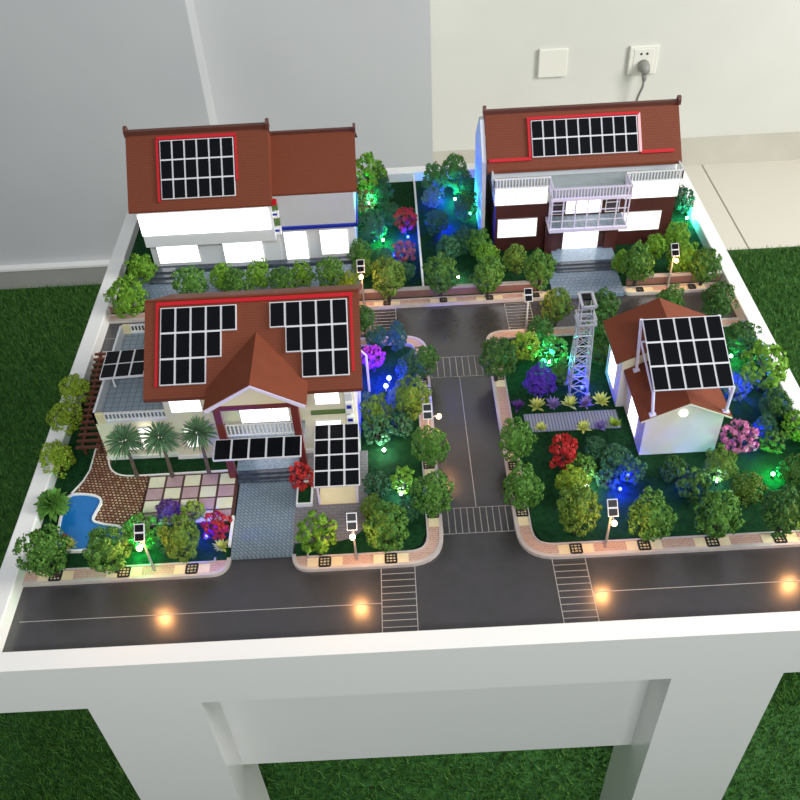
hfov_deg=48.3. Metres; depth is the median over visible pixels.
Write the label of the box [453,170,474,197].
bush
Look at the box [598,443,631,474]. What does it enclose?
bush
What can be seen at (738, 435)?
flowering tree
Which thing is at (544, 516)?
lawn
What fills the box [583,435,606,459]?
bush
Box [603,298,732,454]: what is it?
house
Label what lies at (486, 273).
street tree
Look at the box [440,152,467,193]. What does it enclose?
tree
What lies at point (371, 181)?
tree
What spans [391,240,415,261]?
flowering bush
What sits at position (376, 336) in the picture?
bush
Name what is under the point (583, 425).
plant
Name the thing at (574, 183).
house
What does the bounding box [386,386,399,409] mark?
bush
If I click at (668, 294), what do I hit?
street tree
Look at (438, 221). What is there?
bush
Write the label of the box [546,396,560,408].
plant
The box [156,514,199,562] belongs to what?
street tree
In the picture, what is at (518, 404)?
plant
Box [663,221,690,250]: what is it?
tree
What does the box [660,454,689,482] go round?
bush
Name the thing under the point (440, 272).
street tree
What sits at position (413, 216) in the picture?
flowering tree
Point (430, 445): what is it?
street tree
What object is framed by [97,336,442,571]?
sidewalk
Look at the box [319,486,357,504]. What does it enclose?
pad
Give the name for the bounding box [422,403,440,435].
street lamp
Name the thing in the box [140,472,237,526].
terrace
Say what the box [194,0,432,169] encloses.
wall
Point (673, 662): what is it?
display table
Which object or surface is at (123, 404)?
terrace wing
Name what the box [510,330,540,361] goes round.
bush
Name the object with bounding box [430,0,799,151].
wall
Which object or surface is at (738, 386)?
bush
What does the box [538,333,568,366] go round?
bush
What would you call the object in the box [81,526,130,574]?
street tree
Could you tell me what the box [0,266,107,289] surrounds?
baseboard
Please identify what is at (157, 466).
planting bed
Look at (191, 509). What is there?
bush
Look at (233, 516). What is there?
kerb
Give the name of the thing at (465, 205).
bush
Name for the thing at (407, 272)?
bush
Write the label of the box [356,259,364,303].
street lamp
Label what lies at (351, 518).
street lamp
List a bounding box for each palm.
[33,487,70,521]
[102,423,144,477]
[139,421,180,477]
[179,415,217,473]
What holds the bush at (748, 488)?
on the lawn at (544, 516)
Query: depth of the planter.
1.10 m
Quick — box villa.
[136,284,362,483]
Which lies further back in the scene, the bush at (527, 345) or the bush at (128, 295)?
the bush at (128, 295)
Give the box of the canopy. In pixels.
[99,348,143,386]
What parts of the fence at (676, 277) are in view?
cap rail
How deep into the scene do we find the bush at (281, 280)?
1.40 m
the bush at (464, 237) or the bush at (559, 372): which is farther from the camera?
the bush at (464, 237)
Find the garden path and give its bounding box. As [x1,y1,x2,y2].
[524,409,620,431]
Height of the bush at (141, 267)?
0.050 m
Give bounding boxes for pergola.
[75,351,105,454]
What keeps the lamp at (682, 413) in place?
on the house at (685, 421)
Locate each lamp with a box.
[134,524,155,570]
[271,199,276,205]
[346,512,357,560]
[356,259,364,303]
[361,350,370,391]
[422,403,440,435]
[524,288,532,332]
[604,499,618,547]
[666,243,679,287]
[679,410,687,416]
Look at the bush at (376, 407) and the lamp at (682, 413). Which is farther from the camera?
the bush at (376, 407)
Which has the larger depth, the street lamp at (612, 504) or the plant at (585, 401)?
the plant at (585, 401)
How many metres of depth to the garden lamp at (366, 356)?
1.22 m
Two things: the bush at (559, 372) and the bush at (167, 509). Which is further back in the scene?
the bush at (559, 372)
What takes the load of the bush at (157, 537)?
on the lawn at (76, 473)
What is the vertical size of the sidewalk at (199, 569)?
0.006 m
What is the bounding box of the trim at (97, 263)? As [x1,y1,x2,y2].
[0,260,109,271]
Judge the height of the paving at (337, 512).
0.006 m
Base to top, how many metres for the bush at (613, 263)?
0.042 m
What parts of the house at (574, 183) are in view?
railing, railing, balcony post, balcony post, railing, balcony post, balcony post, lit door, solar panel, balcony post, balcony rail, railing, balcony post, balcony post, balcony post, balcony post, railing, railing, railing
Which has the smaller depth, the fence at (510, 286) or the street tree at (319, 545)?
the street tree at (319, 545)
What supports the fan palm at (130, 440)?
in the planting bed
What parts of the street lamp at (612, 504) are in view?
solar panel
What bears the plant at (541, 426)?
on the lawn at (544, 516)
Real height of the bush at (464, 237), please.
0.044 m
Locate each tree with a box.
[12,523,71,577]
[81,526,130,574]
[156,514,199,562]
[295,510,337,555]
[356,151,387,200]
[359,304,374,331]
[361,344,385,371]
[361,500,408,552]
[366,163,388,186]
[370,256,405,301]
[387,320,406,351]
[393,207,417,233]
[395,374,432,420]
[407,344,439,379]
[408,469,454,518]
[410,425,449,467]
[421,161,447,191]
[422,252,459,296]
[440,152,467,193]
[466,227,492,256]
[467,255,505,298]
[477,336,517,381]
[497,416,538,461]
[502,243,528,274]
[502,460,545,511]
[523,247,556,290]
[527,315,554,346]
[539,287,574,326]
[549,433,577,469]
[556,484,601,536]
[585,311,609,343]
[588,286,620,318]
[619,240,655,286]
[627,486,678,542]
[644,233,668,259]
[656,283,685,306]
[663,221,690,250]
[666,238,698,271]
[674,185,694,213]
[689,246,721,285]
[693,490,745,538]
[701,281,738,316]
[719,418,759,453]
[724,320,761,355]
[739,339,789,390]
[760,483,799,539]
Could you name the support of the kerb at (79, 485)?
on the lawn at (76, 473)
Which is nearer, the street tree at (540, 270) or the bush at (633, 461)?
the bush at (633, 461)
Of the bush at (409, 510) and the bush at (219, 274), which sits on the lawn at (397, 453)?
the bush at (409, 510)
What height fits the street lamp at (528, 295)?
0.078 m
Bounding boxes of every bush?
[39,439,76,478]
[45,401,83,435]
[58,373,91,402]
[103,273,149,317]
[123,512,161,549]
[124,253,158,284]
[152,532,173,554]
[154,498,181,522]
[170,265,209,293]
[179,499,205,520]
[200,510,232,539]
[209,262,233,289]
[223,268,253,291]
[246,257,273,289]
[268,266,298,288]
[288,461,313,490]
[290,260,313,286]
[313,255,344,285]
[338,270,359,284]
[346,238,372,263]
[351,256,371,280]
[356,188,376,211]
[358,208,387,243]
[358,493,383,521]
[359,392,395,427]
[359,414,393,445]
[361,470,391,497]
[365,325,389,349]
[368,177,393,206]
[372,247,393,264]
[377,201,400,226]
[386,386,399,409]
[387,411,413,438]
[390,465,418,493]
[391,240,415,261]
[395,355,420,379]
[396,262,415,282]
[398,499,418,522]
[420,184,444,208]
[424,209,449,235]
[436,233,460,258]
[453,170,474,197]
[453,190,477,219]
[453,225,473,254]
[475,243,499,263]
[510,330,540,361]
[522,362,556,398]
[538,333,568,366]
[548,360,570,385]
[554,464,592,497]
[569,452,597,476]
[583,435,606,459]
[585,339,608,365]
[593,466,621,488]
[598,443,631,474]
[611,248,632,272]
[618,455,647,484]
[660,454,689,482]
[675,466,711,503]
[704,443,739,481]
[723,371,752,400]
[729,471,768,507]
[750,414,778,439]
[757,431,788,453]
[758,387,793,417]
[776,452,799,487]
[780,408,799,441]
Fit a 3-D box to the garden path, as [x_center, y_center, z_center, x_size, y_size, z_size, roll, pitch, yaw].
[0.229,0.029,1.187,0.124,0.006,0.033,-3,43,0]
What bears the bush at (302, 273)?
on the paving at (158, 290)
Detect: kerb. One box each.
[71,448,96,493]
[108,459,227,476]
[228,515,234,547]
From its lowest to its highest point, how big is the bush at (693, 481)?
0.047 m
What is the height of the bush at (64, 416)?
0.050 m
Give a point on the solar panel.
(684, 353)
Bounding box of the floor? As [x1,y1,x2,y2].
[683,160,799,249]
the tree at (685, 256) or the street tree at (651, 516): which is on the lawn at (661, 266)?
the tree at (685, 256)
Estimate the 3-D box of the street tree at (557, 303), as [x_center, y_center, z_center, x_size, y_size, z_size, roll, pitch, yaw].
[0.230,-0.136,1.311,0.050,0.066,0.050,-3,43,0]
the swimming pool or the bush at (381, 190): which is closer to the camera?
the swimming pool
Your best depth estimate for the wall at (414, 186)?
1.50 m
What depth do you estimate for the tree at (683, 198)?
1.52 m
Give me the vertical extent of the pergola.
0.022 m
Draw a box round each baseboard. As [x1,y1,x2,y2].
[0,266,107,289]
[433,131,799,165]
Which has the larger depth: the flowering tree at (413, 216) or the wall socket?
the wall socket
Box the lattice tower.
[564,291,597,397]
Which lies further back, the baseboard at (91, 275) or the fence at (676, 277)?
the baseboard at (91, 275)
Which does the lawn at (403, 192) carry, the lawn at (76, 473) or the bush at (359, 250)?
the bush at (359, 250)
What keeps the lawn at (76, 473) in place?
on the display table
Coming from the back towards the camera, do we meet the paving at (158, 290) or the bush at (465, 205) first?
the bush at (465, 205)
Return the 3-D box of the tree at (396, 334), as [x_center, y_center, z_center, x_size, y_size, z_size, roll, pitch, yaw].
[-0.004,-0.094,1.293,0.030,0.058,0.034,-3,43,0]
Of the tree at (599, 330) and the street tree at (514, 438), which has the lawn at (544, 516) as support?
the tree at (599, 330)
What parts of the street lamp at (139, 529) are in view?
solar panel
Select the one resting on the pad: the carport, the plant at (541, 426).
the carport
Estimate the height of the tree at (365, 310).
0.050 m
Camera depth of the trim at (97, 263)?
2.56 m
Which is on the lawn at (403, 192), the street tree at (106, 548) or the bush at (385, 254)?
the bush at (385, 254)
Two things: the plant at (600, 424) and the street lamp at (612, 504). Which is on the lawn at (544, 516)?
the plant at (600, 424)
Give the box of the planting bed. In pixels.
[111,458,226,474]
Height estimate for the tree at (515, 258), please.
0.054 m
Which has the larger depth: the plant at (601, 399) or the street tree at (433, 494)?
the plant at (601, 399)
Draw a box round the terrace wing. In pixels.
[92,323,177,459]
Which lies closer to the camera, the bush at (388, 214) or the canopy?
the canopy
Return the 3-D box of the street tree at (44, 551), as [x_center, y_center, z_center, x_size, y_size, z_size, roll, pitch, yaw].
[-0.403,0.174,1.011,0.061,0.084,0.059,-3,43,0]
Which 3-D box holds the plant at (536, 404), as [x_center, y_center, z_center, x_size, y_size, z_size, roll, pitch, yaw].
[0.184,0.004,1.200,0.025,0.020,0.026,-3,43,0]
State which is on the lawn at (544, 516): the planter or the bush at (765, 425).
the bush at (765, 425)
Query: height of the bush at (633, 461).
0.038 m
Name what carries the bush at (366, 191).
on the lawn at (403, 192)
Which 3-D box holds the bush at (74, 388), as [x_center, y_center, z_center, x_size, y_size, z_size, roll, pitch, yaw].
[-0.451,-0.014,1.239,0.044,0.047,0.047,-3,43,0]
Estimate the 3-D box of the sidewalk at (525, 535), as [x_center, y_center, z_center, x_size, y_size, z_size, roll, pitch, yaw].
[0.322,0.031,1.179,0.380,0.006,0.416,-3,43,0]
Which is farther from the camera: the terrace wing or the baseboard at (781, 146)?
the baseboard at (781, 146)
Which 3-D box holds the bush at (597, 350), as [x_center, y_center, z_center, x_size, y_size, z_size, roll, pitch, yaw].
[0.280,-0.067,1.260,0.034,0.041,0.037,32,54,32]
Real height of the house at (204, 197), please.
0.236 m
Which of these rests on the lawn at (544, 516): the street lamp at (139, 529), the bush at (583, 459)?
the bush at (583, 459)
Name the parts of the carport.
post, post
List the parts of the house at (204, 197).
solar panel, lit door, lit door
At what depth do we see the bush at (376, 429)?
1.16 m
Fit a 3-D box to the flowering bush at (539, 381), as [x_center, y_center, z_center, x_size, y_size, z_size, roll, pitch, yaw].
[0.191,-0.026,1.221,0.049,0.044,0.047,-3,43,0]
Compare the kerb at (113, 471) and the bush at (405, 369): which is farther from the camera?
the bush at (405, 369)
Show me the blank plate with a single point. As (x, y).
(552, 62)
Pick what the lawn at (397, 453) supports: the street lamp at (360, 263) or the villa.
the villa
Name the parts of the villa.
solar panel, gable panel, railing, solar panel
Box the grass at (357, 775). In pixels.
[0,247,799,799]
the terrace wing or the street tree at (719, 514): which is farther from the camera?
the terrace wing
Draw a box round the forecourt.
[549,270,624,298]
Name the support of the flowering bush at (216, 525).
on the lawn at (76, 473)
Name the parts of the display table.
leg, cross panel, leg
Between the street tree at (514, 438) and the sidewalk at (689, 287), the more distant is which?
the sidewalk at (689, 287)
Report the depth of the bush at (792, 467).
1.07 m
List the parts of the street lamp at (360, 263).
solar panel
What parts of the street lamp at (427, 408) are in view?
solar panel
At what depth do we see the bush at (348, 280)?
1.41 m
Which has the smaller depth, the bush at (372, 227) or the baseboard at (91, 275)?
the bush at (372, 227)
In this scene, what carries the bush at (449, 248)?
on the lawn at (403, 192)
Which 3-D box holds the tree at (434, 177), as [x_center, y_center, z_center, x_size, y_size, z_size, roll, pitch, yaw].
[0.062,-0.388,1.584,0.046,0.073,0.050,-15,45,-12]
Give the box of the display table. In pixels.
[0,163,799,799]
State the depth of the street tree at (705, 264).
1.35 m
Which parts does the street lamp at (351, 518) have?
solar panel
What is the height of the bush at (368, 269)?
0.040 m
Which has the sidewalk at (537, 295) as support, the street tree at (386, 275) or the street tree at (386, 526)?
the street tree at (386, 275)
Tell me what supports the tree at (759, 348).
on the lawn at (544, 516)
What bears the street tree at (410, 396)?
on the lawn at (397, 453)
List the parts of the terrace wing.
railing, railing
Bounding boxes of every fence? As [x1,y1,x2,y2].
[109,280,544,312]
[626,270,721,284]
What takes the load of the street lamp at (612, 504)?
on the sidewalk at (525, 535)
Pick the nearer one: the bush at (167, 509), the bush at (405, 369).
the bush at (167, 509)
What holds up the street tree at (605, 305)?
on the sidewalk at (525, 535)
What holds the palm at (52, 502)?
on the lawn at (76, 473)
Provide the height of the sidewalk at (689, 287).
0.006 m
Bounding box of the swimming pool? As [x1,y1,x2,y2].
[57,493,122,552]
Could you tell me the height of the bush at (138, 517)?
0.040 m
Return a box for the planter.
[296,480,313,506]
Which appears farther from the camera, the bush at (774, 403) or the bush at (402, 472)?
the bush at (774, 403)
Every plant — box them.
[65,538,77,548]
[212,539,227,551]
[510,399,525,412]
[528,397,545,410]
[533,420,546,430]
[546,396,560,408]
[561,394,576,409]
[575,420,592,433]
[578,394,593,408]
[592,391,611,405]
[592,419,607,430]
[606,415,620,426]
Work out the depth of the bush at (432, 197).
1.56 m
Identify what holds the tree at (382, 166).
on the lawn at (403, 192)
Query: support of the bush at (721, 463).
on the lawn at (544, 516)
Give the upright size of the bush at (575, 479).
0.050 m
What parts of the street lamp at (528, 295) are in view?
solar panel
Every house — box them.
[122,118,357,284]
[474,95,684,272]
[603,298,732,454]
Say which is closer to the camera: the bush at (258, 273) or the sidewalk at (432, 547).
the sidewalk at (432, 547)
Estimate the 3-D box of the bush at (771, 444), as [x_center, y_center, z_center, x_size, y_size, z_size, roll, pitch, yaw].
[0.470,0.054,1.125,0.034,0.030,0.035,-3,43,0]
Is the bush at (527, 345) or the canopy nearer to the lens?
the canopy
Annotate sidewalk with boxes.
[22,557,231,586]
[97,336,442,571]
[109,290,549,323]
[486,317,799,558]
[623,282,721,295]
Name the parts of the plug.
power cord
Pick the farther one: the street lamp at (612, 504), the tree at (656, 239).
the tree at (656, 239)
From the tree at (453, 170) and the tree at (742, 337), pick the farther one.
the tree at (453, 170)
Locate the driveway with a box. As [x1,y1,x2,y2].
[230,481,296,559]
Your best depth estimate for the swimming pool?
1.09 m
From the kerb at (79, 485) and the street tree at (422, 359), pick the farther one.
the street tree at (422, 359)
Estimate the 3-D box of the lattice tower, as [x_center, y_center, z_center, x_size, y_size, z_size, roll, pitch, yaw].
[0.241,-0.071,1.180,0.031,0.154,0.035,-3,43,0]
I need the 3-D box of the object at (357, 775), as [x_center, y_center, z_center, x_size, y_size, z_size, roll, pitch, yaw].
[0.037,0.527,1.634,4.400,0.005,2.648,-3,43,0]
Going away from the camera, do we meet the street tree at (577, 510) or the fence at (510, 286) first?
the street tree at (577, 510)
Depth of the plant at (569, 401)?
1.20 m
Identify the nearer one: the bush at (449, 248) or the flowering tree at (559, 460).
the flowering tree at (559, 460)
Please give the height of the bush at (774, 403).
0.048 m
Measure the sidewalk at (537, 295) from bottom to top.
0.006 m
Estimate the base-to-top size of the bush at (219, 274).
0.050 m
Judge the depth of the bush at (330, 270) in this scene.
1.40 m
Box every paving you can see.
[75,441,148,529]
[132,264,360,299]
[293,450,367,545]
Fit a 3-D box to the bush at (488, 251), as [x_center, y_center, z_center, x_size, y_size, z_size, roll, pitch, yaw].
[0.141,-0.230,1.433,0.042,0.047,0.038,9,45,13]
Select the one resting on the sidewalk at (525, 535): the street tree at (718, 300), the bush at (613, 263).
the street tree at (718, 300)
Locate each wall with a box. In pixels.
[0,0,217,265]
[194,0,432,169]
[413,174,423,285]
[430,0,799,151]
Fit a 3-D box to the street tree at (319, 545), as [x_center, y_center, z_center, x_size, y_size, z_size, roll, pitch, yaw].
[-0.094,0.160,1.022,0.051,0.064,0.054,-3,43,0]
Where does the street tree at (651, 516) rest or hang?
on the sidewalk at (525, 535)
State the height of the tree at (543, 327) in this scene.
0.054 m
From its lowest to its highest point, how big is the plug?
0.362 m
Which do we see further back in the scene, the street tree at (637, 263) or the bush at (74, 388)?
the street tree at (637, 263)
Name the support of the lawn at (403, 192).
on the display table
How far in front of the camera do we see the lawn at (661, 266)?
1.47 m
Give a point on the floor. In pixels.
(752, 205)
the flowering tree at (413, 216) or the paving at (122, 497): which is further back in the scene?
the flowering tree at (413, 216)
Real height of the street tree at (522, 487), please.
0.078 m
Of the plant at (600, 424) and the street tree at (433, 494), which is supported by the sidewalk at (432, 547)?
the street tree at (433, 494)
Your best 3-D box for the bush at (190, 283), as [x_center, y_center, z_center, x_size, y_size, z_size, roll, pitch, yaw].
[-0.332,-0.185,1.407,0.060,0.060,0.059,-3,43,0]
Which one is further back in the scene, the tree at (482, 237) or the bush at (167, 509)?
the tree at (482, 237)
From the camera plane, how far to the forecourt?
1.41 m
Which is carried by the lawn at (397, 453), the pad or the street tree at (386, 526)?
the street tree at (386, 526)
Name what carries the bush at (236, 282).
on the paving at (158, 290)
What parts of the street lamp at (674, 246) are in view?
solar panel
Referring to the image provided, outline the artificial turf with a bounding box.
[0,244,799,799]
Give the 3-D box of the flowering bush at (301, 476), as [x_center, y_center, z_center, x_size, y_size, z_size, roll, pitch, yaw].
[-0.122,0.096,1.110,0.033,0.050,0.032,33,54,32]
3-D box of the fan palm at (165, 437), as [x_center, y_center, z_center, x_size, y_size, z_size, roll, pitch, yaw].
[-0.293,0.066,1.111,0.052,0.095,0.052,-33,51,-28]
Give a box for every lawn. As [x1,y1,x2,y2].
[27,361,238,569]
[111,178,549,313]
[295,345,425,555]
[501,327,799,542]
[541,198,719,290]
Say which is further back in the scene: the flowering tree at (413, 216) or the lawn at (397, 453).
the flowering tree at (413, 216)
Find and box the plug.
[636,60,649,100]
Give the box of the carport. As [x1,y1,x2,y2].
[314,423,359,503]
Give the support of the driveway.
on the display table
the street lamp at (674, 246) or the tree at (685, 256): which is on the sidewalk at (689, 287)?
the street lamp at (674, 246)
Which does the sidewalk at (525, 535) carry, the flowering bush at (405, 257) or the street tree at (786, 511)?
the street tree at (786, 511)
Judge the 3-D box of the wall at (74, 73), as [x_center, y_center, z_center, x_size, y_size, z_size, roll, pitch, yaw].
[-1.598,-1.391,1.829,2.136,2.660,0.329,-3,43,0]
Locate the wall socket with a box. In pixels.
[627,44,659,74]
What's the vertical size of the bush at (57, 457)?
0.048 m
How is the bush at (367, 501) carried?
on the lawn at (397, 453)
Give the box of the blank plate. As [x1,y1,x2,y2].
[537,47,567,77]
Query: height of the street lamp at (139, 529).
0.078 m
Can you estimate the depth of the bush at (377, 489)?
1.09 m
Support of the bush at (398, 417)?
on the lawn at (397, 453)
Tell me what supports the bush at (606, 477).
on the lawn at (544, 516)
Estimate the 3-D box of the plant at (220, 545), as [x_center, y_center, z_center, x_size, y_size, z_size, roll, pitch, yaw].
[-0.212,0.171,1.052,0.021,0.015,0.020,-3,43,0]
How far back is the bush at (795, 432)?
1.13 m
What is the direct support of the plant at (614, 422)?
on the lawn at (544, 516)
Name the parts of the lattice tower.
leg, leg, platform rail, panel, leg, frame, leg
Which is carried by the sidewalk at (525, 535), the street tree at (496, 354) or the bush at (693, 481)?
the street tree at (496, 354)
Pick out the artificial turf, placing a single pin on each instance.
(59, 730)
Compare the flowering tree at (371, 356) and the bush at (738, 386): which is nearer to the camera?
the bush at (738, 386)

